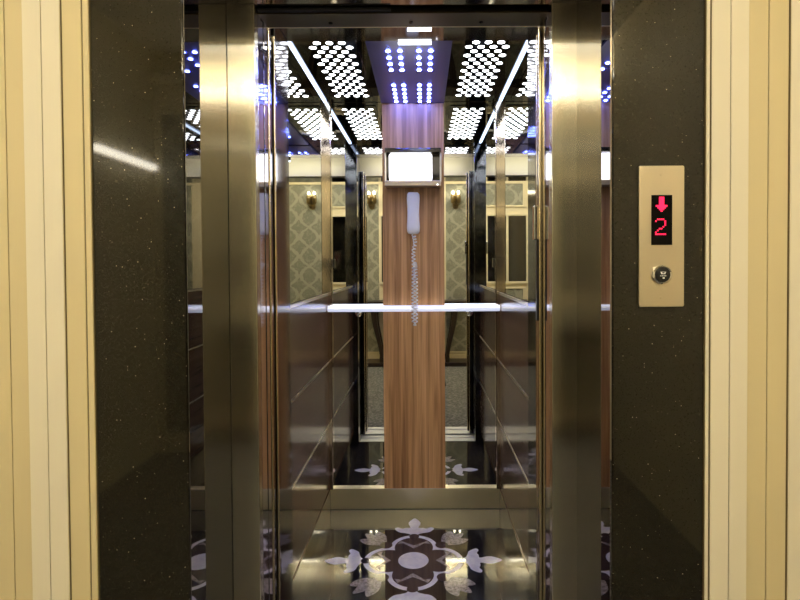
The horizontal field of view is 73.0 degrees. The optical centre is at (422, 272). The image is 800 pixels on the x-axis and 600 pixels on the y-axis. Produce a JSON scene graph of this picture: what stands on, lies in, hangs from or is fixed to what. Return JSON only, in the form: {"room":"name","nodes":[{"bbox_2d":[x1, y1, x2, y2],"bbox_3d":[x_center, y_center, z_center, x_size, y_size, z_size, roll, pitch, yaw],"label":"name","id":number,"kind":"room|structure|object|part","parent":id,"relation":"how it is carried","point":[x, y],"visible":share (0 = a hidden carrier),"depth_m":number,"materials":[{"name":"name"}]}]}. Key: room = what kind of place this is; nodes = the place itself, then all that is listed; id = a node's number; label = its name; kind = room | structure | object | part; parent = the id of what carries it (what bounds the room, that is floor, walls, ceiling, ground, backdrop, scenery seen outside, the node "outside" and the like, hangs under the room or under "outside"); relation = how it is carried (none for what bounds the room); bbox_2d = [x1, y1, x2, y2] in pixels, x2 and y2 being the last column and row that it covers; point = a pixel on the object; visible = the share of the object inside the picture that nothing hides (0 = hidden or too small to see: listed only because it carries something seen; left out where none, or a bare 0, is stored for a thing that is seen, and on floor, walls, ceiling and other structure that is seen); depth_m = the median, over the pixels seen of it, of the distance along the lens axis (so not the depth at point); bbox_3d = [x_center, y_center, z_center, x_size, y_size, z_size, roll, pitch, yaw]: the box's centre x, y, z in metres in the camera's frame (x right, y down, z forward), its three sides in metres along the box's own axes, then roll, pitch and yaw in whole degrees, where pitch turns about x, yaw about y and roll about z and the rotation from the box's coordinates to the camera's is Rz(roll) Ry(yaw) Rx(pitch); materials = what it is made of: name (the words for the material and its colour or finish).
{"room":"elevator lobby","nodes":[
{"label":"elevator lobby","id":0,"kind":"room"},
{"bbox_2d":[0,0,99,599],"bbox_3d":[-1.312,-0.093,1.243,1.158,2.820,0.110,0,1,0],"label":"wall","id":1,"kind":"structure","parent":0,"point":[49,502],"depth_m":1.20,"materials":[{"name":"beige paint"}]},
{"bbox_2d":[90,0,190,599],"bbox_3d":[-0.629,-0.098,1.328,0.204,2.820,0.260,0,1,0],"label":"wall panel","id":2,"kind":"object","parent":1,"relation":"attached to","point":[137,46],"depth_m":1.20,"materials":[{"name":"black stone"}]},
{"bbox_2d":[183,0,232,599],"bbox_3d":[-0.525,0.291,1.339,0.004,2.040,0.260,0,1,0],"label":"trim","id":3,"kind":"structure","parent":1,"relation":"attached to","point":[204,21],"depth_m":1.32,"materials":[{"name":"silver metal"}]},
{"bbox_2d":[288,42,333,599],"bbox_3d":[-0.520,0.191,2.447,0.060,2.200,1.027,0,1,0],"label":"wall","id":4,"kind":"structure","parent":0,"point":[309,116],"depth_m":2.43,"materials":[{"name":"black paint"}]},
{"bbox_2d":[271,28,292,599],"bbox_3d":[-0.512,0.202,1.849,0.076,2.200,0.170,0,1,0],"label":"trim","id":5,"kind":"structure","parent":4,"relation":"attached to","point":[281,41],"depth_m":1.85,"materials":[{"name":"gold metal"}]},
{"bbox_3d":[-0.522,-0.397,2.407,0.005,1.023,0.964,0,1,0],"label":"mirror panel","id":6,"kind":"part","parent":4,"relation":"part of","materials":[{"name":"silver metal"}]},
{"bbox_3d":[-0.515,0.309,2.420,0.011,0.357,0.964,0,1,0],"label":"wood panel","id":7,"kind":"part","parent":4,"relation":"part of","materials":[{"name":"brown wood"}]},
{"bbox_3d":[-0.513,0.659,2.426,0.011,0.328,0.964,0,1,0],"label":"wood panel","id":8,"kind":"part","parent":4,"relation":"part of","materials":[{"name":"brown wood"}]},
{"bbox_3d":[-0.511,1.005,2.433,0.011,0.348,0.964,0,1,0],"label":"wood panel","id":9,"kind":"part","parent":4,"relation":"part of","materials":[{"name":"brown wood"}]},
{"bbox_3d":[-0.509,1.237,2.439,0.014,0.108,0.969,0,1,0],"label":"skirting","id":10,"kind":"part","parent":4,"relation":"part of","materials":[{"name":"silver metal"}]},
{"bbox_2d":[280,27,532,44],"bbox_3d":[-0.055,-0.859,1.848,0.850,0.123,0.161,0,1,0],"label":"trim","id":11,"kind":"structure","parent":4,"relation":"attached to","point":[413,35],"depth_m":1.86,"materials":[{"name":"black metal"}]},
{"bbox_2d":[291,40,526,102],"bbox_3d":[-0.055,-0.936,2.412,0.983,0.050,1.057,0,1,0],"label":"ceiling","id":12,"kind":"structure","parent":0,"point":[519,45],"depth_m":2.46,"materials":[{"name":"black metal"}]},
{"bbox_2d":[289,42,326,102],"bbox_3d":[-0.518,-0.903,2.409,0.008,0.010,0.966,0,1,0],"label":"recessed light","id":13,"kind":"object","parent":12,"relation":"in","point":[292,46],"visible":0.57,"depth_m":2.40,"materials":[{"name":"white plastic"}]},
{"bbox_2d":[302,41,372,99],"bbox_3d":[-0.367,-0.907,2.424,0.210,0.004,0.840,0,1,0],"label":"ceiling light panel","id":14,"kind":"object","parent":12,"relation":"attached to","point":[339,64],"visible":0.93,"depth_m":2.39,"materials":[{"name":"white plastic"}]},
{"bbox_2d":[365,41,451,102],"bbox_3d":[-0.055,-0.903,2.410,0.336,0.016,0.953,0,1,0],"label":"light panel","id":15,"kind":"object","parent":12,"relation":"attached to","point":[402,73],"visible":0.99,"depth_m":2.39,"materials":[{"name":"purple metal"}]},
{"bbox_2d":[452,40,515,98],"bbox_3d":[0.257,-0.910,2.424,0.210,0.004,0.840,0,1,0],"label":"ceiling light panel","id":16,"kind":"object","parent":12,"relation":"attached to","point":[481,64],"visible":0.95,"depth_m":2.39,"materials":[{"name":"white plastic"}]},
{"bbox_2d":[499,40,527,101],"bbox_3d":[0.408,-0.908,2.409,0.008,0.010,0.966,0,1,0],"label":"recessed light","id":17,"kind":"object","parent":12,"relation":"in","point":[526,43],"visible":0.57,"depth_m":2.39,"materials":[{"name":"white plastic"}]},
{"bbox_2d":[297,507,527,599],"bbox_3d":[-0.043,1.328,2.418,0.983,0.082,1.127,0,1,0],"label":"floor","id":18,"kind":"structure","parent":0,"point":[360,554],"depth_m":2.44,"materials":[{"name":"black stone"}]},
{"bbox_3d":[-0.043,1.315,1.792,0.940,0.032,0.135,0,1,0],"label":"door sill","id":19,"kind":"structure","parent":18,"relation":"attached to","visible":0},
{"bbox_2d":[271,35,281,599],"bbox_3d":[-0.476,0.282,1.690,0.050,2.025,0.030,0,1,0],"label":"door","id":20,"kind":"structure","parent":19,"relation":"on","point":[273,39],"depth_m":1.68,"materials":[{"name":"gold metal"}]},
{"bbox_2d":[535,35,537,599],"bbox_3d":[0.380,0.278,1.690,0.050,2.025,0.030,0,1,0],"label":"door","id":21,"kind":"structure","parent":19,"relation":"on","point":[536,35],"depth_m":1.69,"materials":[{"name":"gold metal"}]},
{"bbox_2d":[330,102,499,508],"bbox_3d":[-0.049,0.180,2.933,1.003,2.200,0.056,0,1,0],"label":"wall","id":22,"kind":"structure","parent":0,"point":[414,407],"depth_m":2.92,"materials":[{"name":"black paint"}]},
{"bbox_3d":[-0.368,0.128,2.930,0.306,2.090,0.006,0,1,0],"label":"mirror panel","id":23,"kind":"part","parent":22,"relation":"part of","materials":[{"name":"silver metal"}]},
{"bbox_2d":[384,148,441,187],"bbox_3d":[-0.053,-0.554,2.854,0.302,0.200,0.083,0,1,0],"label":"screen","id":24,"kind":"object","parent":22,"relation":"attached to","point":[403,167],"visible":1,"depth_m":2.82,"materials":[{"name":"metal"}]},
{"bbox_3d":[-0.200,-0.556,2.864,0.008,0.148,0.047,0,1,0],"label":"plate","id":25,"kind":"part","parent":24,"relation":"part of","materials":[{"name":"silver metal"}]},
{"bbox_2d":[389,154,431,180],"bbox_3d":[-0.065,-0.555,2.853,0.225,0.138,0.065,0,1,0],"label":"diffuser","id":26,"kind":"object","parent":24,"relation":"attached to","point":[402,167],"depth_m":2.82,"materials":[{"name":"white plastic"}]},
{"bbox_3d":[-0.053,-0.643,2.853,0.294,0.023,0.062,0,1,0],"label":"lamp shade","id":27,"kind":"part","parent":24,"relation":"part of","materials":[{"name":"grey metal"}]},
{"bbox_3d":[-0.053,-0.556,2.890,0.294,0.198,0.010,0,1,0],"label":"plate","id":28,"kind":"part","parent":24,"relation":"part of","materials":[{"name":"grey metal"}]},
{"bbox_3d":[0.094,-0.558,2.864,0.008,0.148,0.047,0,1,0],"label":"plate","id":29,"kind":"part","parent":24,"relation":"part of","materials":[{"name":"silver metal"}]},
{"bbox_2d":[407,192,419,325],"bbox_3d":[-0.050,-0.075,2.860,0.069,0.706,0.091,0,1,0],"label":"handset","id":30,"kind":"object","parent":22,"relation":"attached to","point":[413,198],"visible":1,"depth_m":2.85,"materials":[{"name":"white plastic"}]},
{"bbox_3d":[-0.044,0.032,2.862,0.037,0.490,0.091,0,1,0],"label":"coiled cord","id":31,"kind":"part","parent":30,"relation":"part of","materials":[{"name":"white plastic"}]},
{"bbox_2d":[328,305,499,316],"bbox_3d":[-0.049,0.204,2.890,0.911,0.064,0.076,0,1,0],"label":"handrail","id":32,"kind":"object","parent":22,"relation":"attached to","point":[358,310],"visible":0.98,"depth_m":2.85,"materials":[{"name":"white metal"}]},
{"bbox_3d":[-0.049,0.189,2.869,0.911,0.033,0.033,0,1,0],"label":"rail","id":33,"kind":"part","parent":32,"relation":"part of","materials":[{"name":"white metal"}]},
{"bbox_3d":[-0.043,1.226,2.939,0.917,0.108,0.027,0,1,0],"label":"skirting","id":34,"kind":"part","parent":22,"relation":"part of","materials":[{"name":"gold metal"}]},
{"bbox_3d":[0.269,0.125,2.930,0.306,2.090,0.006,0,1,0],"label":"mirror panel","id":35,"kind":"part","parent":22,"relation":"part of","materials":[{"name":"silver metal"}]},
{"bbox_2d":[495,44,528,599],"bbox_3d":[0.422,0.186,2.447,0.060,2.200,1.027,0,1,0],"label":"wall","id":36,"kind":"structure","parent":0,"point":[511,113],"depth_m":2.48,"materials":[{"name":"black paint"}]},
{"bbox_3d":[0.419,0.304,2.420,0.011,0.357,0.964,0,1,0],"label":"wood panel","id":37,"kind":"part","parent":36,"relation":"part of","materials":[{"name":"brown wood"}]},
{"bbox_3d":[0.421,0.654,2.426,0.011,0.328,0.964,0,1,0],"label":"wood panel","id":38,"kind":"part","parent":36,"relation":"part of","materials":[{"name":"brown wood"}]},
{"bbox_3d":[0.418,-0.402,2.407,0.005,1.023,0.964,0,1,0],"label":"mirror panel","id":39,"kind":"part","parent":36,"relation":"part of","materials":[{"name":"silver metal"}]},
{"bbox_3d":[0.422,1.000,2.433,0.011,0.348,0.964,0,1,0],"label":"wood panel","id":40,"kind":"part","parent":36,"relation":"part of","materials":[{"name":"brown wood"}]},
{"bbox_3d":[0.422,1.232,2.439,0.014,0.108,0.969,0,1,0],"label":"skirting","id":41,"kind":"part","parent":36,"relation":"part of","materials":[{"name":"silver metal"}]},
{"bbox_2d":[528,27,536,599],"bbox_3d":[0.414,0.197,1.849,0.076,2.200,0.170,0,1,0],"label":"trim","id":42,"kind":"structure","parent":36,"relation":"attached to","point":[531,40],"depth_m":1.87,"materials":[{"name":"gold metal"}]},
{"bbox_2d":[702,0,799,599],"bbox_3d":[0.943,-0.105,1.243,0.634,2.820,0.110,0,1,0],"label":"wall","id":43,"kind":"structure","parent":0,"point":[751,544],"depth_m":1.20,"materials":[{"name":"beige paint"}]},
{"bbox_2d":[611,0,704,599],"bbox_3d":[0.522,-0.104,1.328,0.204,2.820,0.260,0,1,0],"label":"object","id":44,"kind":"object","parent":43,"relation":"attached to","point":[658,46],"depth_m":1.20,"materials":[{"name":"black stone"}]},
{"bbox_2d":[638,166,683,306],"bbox_3d":[0.527,-0.081,1.191,0.100,0.312,0.017,0,1,0],"label":"panel","id":45,"kind":"object","parent":44,"relation":"attached to","point":[660,188],"visible":1,"depth_m":1.19,"materials":[{"name":"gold metal"}]},
{"bbox_3d":[-0.307,1.395,0.051,3.150,0.119,2.890,0,1,0],"label":"floor","id":46,"kind":"structure","parent":0,"visible":0},
{"bbox_2d":[577,0,611,599],"bbox_3d":[0.421,0.286,1.339,0.004,2.040,0.260,0,1,0],"label":"trim","id":47,"kind":"structure","parent":46,"relation":"on","point":[594,17],"depth_m":1.32,"materials":[{"name":"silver metal"}]},
{"bbox_3d":[-0.043,1.318,1.597,0.940,0.032,0.175,0,1,0],"label":"door sill","id":48,"kind":"structure","parent":46,"relation":"attached to","visible":0},
{"bbox_2d":[226,2,576,599],"bbox_3d":[-0.049,0.195,1.530,0.950,2.220,0.124,0,1,0],"label":"door frame","id":49,"kind":"structure","parent":48,"relation":"on","point":[247,24],"depth_m":1.47,"materials":[{"name":"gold metal"}]},
{"bbox_2d":[267,28,276,599],"bbox_3d":[-0.473,0.284,1.611,0.055,2.025,0.032,0,1,0],"label":"door","id":50,"kind":"structure","parent":49,"relation":"attached to","point":[269,97],"depth_m":1.60,"materials":[{"name":"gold metal"}]},
{"bbox_2d":[533,27,542,599],"bbox_3d":[0.366,0.279,1.611,0.074,2.025,0.032,0,1,0],"label":"door","id":51,"kind":"structure","parent":49,"relation":"attached to","point":[537,210],"depth_m":1.60,"materials":[{"name":"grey metal"}]},
{"bbox_3d":[-0.056,-1.121,1.310,0.958,0.780,0.260,0,1,0],"label":"trim","id":52,"kind":"structure","parent":0,"visible":0},
{"bbox_2d":[224,0,577,5],"bbox_3d":[-0.054,-0.727,1.327,0.950,0.008,0.272,0,1,0],"label":"trim","id":53,"kind":"structure","parent":52,"relation":"attached to","point":[255,2],"depth_m":1.45,"materials":[{"name":"silver metal"}]}
]}

